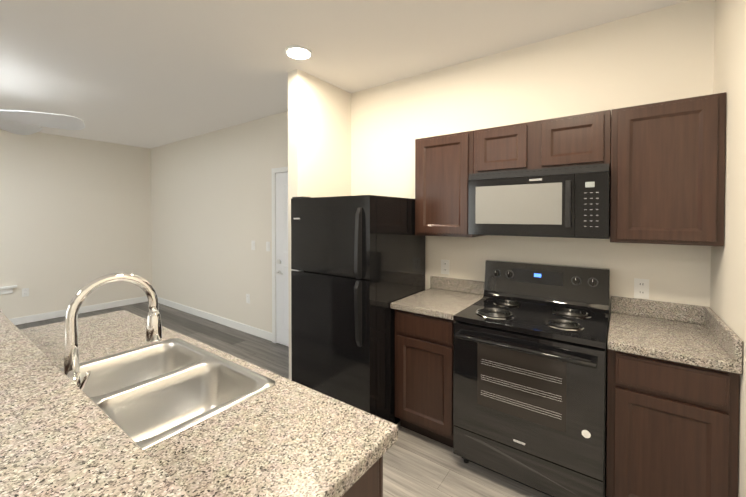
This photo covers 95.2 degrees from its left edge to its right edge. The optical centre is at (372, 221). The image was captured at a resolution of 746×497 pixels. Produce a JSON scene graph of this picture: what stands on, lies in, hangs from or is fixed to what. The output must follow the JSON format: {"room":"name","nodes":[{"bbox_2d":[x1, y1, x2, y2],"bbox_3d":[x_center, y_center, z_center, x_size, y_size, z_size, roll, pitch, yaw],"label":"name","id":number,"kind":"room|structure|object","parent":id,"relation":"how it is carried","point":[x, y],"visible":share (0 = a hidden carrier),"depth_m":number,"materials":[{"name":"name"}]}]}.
{"room":"kitchen","nodes":[
{"label":"kitchen","id":0,"kind":"room"},
{"bbox_2d":[0,129,151,318],"bbox_3d":[-5.915,0.093,3.584,0.100,2.740,6.400,1,1,36],"label":"wall","id":1,"kind":"structure","parent":0,"point":[75,215],"depth_m":5.22,"materials":[{"name":"beige paint"}]},
{"bbox_2d":[0,285,16,294],"bbox_3d":[-5.445,0.949,4.118,0.043,0.103,1.595,1,1,36],"label":"trim","id":2,"kind":"structure","parent":1,"relation":"attached to","point":[6,289],"depth_m":4.68,"materials":[{"name":"white"}]},
{"bbox_2d":[22,288,28,296],"bbox_3d":[-4.941,1.005,4.843,0.008,0.118,0.072,1,1,36],"label":"outlet","id":3,"kind":"object","parent":1,"relation":"attached to","point":[25,292],"visible":1,"depth_m":4.84,"materials":[{"name":"white plastic"}]},
{"bbox_2d":[9,296,147,324],"bbox_3d":[-5.868,1.414,3.569,0.012,0.100,6.396,1,1,36],"label":"baseboard","id":4,"kind":"structure","parent":1,"relation":"attached to","point":[44,316],"depth_m":5.35,"materials":[{"name":"white wood"}]},
{"bbox_2d":[15,301,605,496],"bbox_3d":[-2.940,1.544,1.447,7.450,0.100,6.600,1,1,36],"label":"floor","id":5,"kind":"structure","parent":0,"point":[415,464],"depth_m":2.18,"materials":[{"name":"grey wood"}]},
{"bbox_2d":[20,310,391,496],"bbox_3d":[-0.983,0.982,1.272,2.003,1.029,0.690,1,1,36],"label":"kitchen island","id":6,"kind":"object","parent":5,"relation":"on","point":[290,438],"depth_m":0.93,"materials":[{"name":"beige stone"}]},
{"bbox_2d":[0,311,195,496],"bbox_3d":[-1.237,0.451,0.961,2.108,0.040,0.440,1,1,36],"label":"island countertop","id":7,"kind":"structure","parent":6,"relation":"on","point":[55,441],"depth_m":0.68,"materials":[{"name":"beige stone"}]},
{"bbox_2d":[316,423,397,496],"bbox_3d":[-0.935,0.599,1.337,2.058,0.045,0.599,1,1,36],"label":"island countertop","id":8,"kind":"structure","parent":6,"relation":"on","point":[347,481],"depth_m":0.84,"materials":[{"name":"beige stone"}]},
{"bbox_2d":[64,273,161,390],"bbox_3d":[-0.840,0.373,1.129,0.117,0.402,0.283,1,1,36],"label":"faucet","id":9,"kind":"object","parent":8,"relation":"on","point":[72,372],"visible":0.81,"depth_m":1.07,"materials":[{"name":"silver metal"}]},
{"bbox_2d":[60,338,274,449],"bbox_3d":[-0.807,0.667,1.232,0.784,0.186,0.534,1,1,36],"label":"sink","id":10,"kind":"object","parent":8,"relation":"in","point":[145,397],"visible":0.54,"depth_m":1.32,"materials":[{"name":"silver metal"}]},
{"bbox_2d":[291,195,424,423],"bbox_3d":[-0.115,0.642,2.705,0.754,1.666,0.823,1,1,36],"label":"refrigerator","id":11,"kind":"object","parent":5,"relation":"on","point":[357,264],"visible":0.75,"depth_m":2.38,"materials":[{"name":"black metal"}]},
{"bbox_2d":[390,276,484,447],"bbox_3d":[0.501,0.971,2.498,0.480,1.016,0.638,1,1,36],"label":"base cabinet","id":12,"kind":"object","parent":5,"relation":"on","point":[424,329],"visible":0.81,"depth_m":2.28,"materials":[{"name":"brown wood"}]},
{"bbox_2d":[453,260,609,496],"bbox_3d":[0.960,0.890,2.067,0.758,1.190,0.739,1,1,36],"label":"range","id":13,"kind":"object","parent":5,"relation":"on","point":[530,349],"visible":1,"depth_m":1.86,"materials":[{"name":"black metal"}]},
{"bbox_2d":[606,296,742,496],"bbox_3d":[1.500,0.982,1.774,0.451,1.016,0.638,1,1,36],"label":"base cabinet","id":14,"kind":"object","parent":5,"relation":"on","point":[674,371],"visible":1,"depth_m":1.56,"materials":[{"name":"brown wood"}]},
{"bbox_2d":[288,69,350,379],"bbox_3d":[-0.472,0.100,3.159,0.120,2.740,0.695,1,1,36],"label":"wall","id":15,"kind":"structure","parent":0,"point":[319,137],"depth_m":3.00,"materials":[{"name":"beige paint"}]},
{"bbox_2d":[0,0,687,148],"bbox_3d":[-2.940,-1.295,1.406,7.450,0.100,6.600,1,1,36],"label":"ceiling","id":16,"kind":"structure","parent":0,"point":[150,74],"depth_m":2.47,"materials":[{"name":"grey paint"}]},
{"bbox_2d":[0,110,84,134],"bbox_3d":[-3.269,-1.029,2.782,1.316,0.468,1.353,1,1,36],"label":"ceiling fan","id":17,"kind":"object","parent":16,"relation":"hanging from","point":[20,122],"visible":1,"depth_m":3.08,"materials":[{"name":"white"}]},
{"bbox_2d":[285,45,311,59],"bbox_3d":[-0.552,-1.251,2.527,0.196,0.017,0.196,1,1,36],"label":"recessed light","id":18,"kind":"object","parent":16,"relation":"in","point":[298,52],"visible":1,"depth_m":2.50,"materials":[{"name":"white"}]},
{"bbox_2d":[151,0,714,332],"bbox_3d":[-1.031,0.087,4.056,7.450,2.740,0.100,1,1,36],"label":"wall","id":19,"kind":"structure","parent":0,"point":[211,206],"depth_m":2.79,"materials":[{"name":"beige paint"}]},
{"bbox_2d":[158,297,271,340],"bbox_3d":[-2.589,1.391,5.131,3.423,0.100,0.017,1,1,36],"label":"baseboard","id":20,"kind":"structure","parent":19,"relation":"attached to","point":[264,334],"depth_m":4.82,"materials":[{"name":"white wood"}]},
{"bbox_2d":[246,294,249,303],"bbox_3d":[-1.627,1.001,4.432,0.072,0.118,0.008,1,1,36],"label":"outlet","id":21,"kind":"object","parent":19,"relation":"attached to","point":[247,298],"visible":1,"depth_m":4.42,"materials":[{"name":"white plastic"}]},
{"bbox_2d":[251,241,254,249],"bbox_3d":[-1.530,0.302,4.351,0.072,0.118,0.010,1,1,36],"label":"light switch","id":22,"kind":"object","parent":19,"relation":"attached to","point":[252,245],"visible":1,"depth_m":4.35,"materials":[{"name":"white plastic"}]},
{"bbox_2d":[266,242,269,250],"bbox_3d":[-1.287,0.305,4.175,0.072,0.118,0.010,1,1,36],"label":"light switch","id":23,"kind":"object","parent":19,"relation":"attached to","point":[267,246],"visible":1,"depth_m":4.17,"materials":[{"name":"white plastic"}]},
{"bbox_2d":[272,167,288,346],"bbox_3d":[-0.800,0.415,3.784,1.042,2.092,0.072,1,1,36],"label":"entry door","id":24,"kind":"structure","parent":19,"relation":"in","point":[280,314],"depth_m":4.02,"materials":[{"name":"white wood"}]},
{"bbox_2d":[441,260,448,274],"bbox_3d":[0.595,0.375,2.811,0.072,0.118,0.008,1,1,36],"label":"electrical outlet","id":25,"kind":"object","parent":19,"relation":"attached to","point":[444,266],"visible":1,"depth_m":2.81,"materials":[{"name":"white plastic"}]},
{"bbox_2d":[415,131,484,236],"bbox_3d":[0.592,-0.265,2.610,0.454,0.740,0.322,1,1,36],"label":"upper cabinet","id":26,"kind":"object","parent":19,"relation":"attached to","point":[443,167],"visible":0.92,"depth_m":2.48,"materials":[{"name":"brown wood"}]},
{"bbox_2d":[473,110,610,173],"bbox_3d":[1.093,-0.476,2.243,0.778,0.306,0.322,1,1,36],"label":"upper cabinet","id":27,"kind":"object","parent":19,"relation":"attached to","point":[578,140],"visible":0.85,"depth_m":2.07,"materials":[{"name":"brown wood"}]},
{"bbox_2d":[468,164,610,238],"bbox_3d":[1.058,-0.115,2.201,0.774,0.407,0.436,1,1,36],"label":"microwave","id":28,"kind":"object","parent":27,"relation":"attached to","point":[569,202],"visible":0.98,"depth_m":2.01,"materials":[{"name":"black"}]},
{"bbox_2d":[634,278,648,298],"bbox_3d":[1.626,0.406,2.063,0.072,0.118,0.008,1,1,36],"label":"electrical outlet","id":29,"kind":"object","parent":19,"relation":"attached to","point":[641,288],"visible":1,"depth_m":2.06,"materials":[{"name":"white plastic"}]},
{"bbox_2d":[610,92,725,245],"bbox_3d":[1.592,-0.254,1.883,0.451,0.740,0.322,1,1,36],"label":"upper cabinet","id":30,"kind":"object","parent":19,"relation":"attached to","point":[667,172],"visible":1,"depth_m":1.75,"materials":[{"name":"brown wood"}]},
{"bbox_2d":[710,0,745,496],"bbox_3d":[0.034,0.156,-0.732,0.100,2.740,6.400,1,1,36],"label":"wall","id":31,"kind":"structure","parent":0,"point":[728,287],"depth_m":1.52,"materials":[{"name":"beige paint"}]}
]}

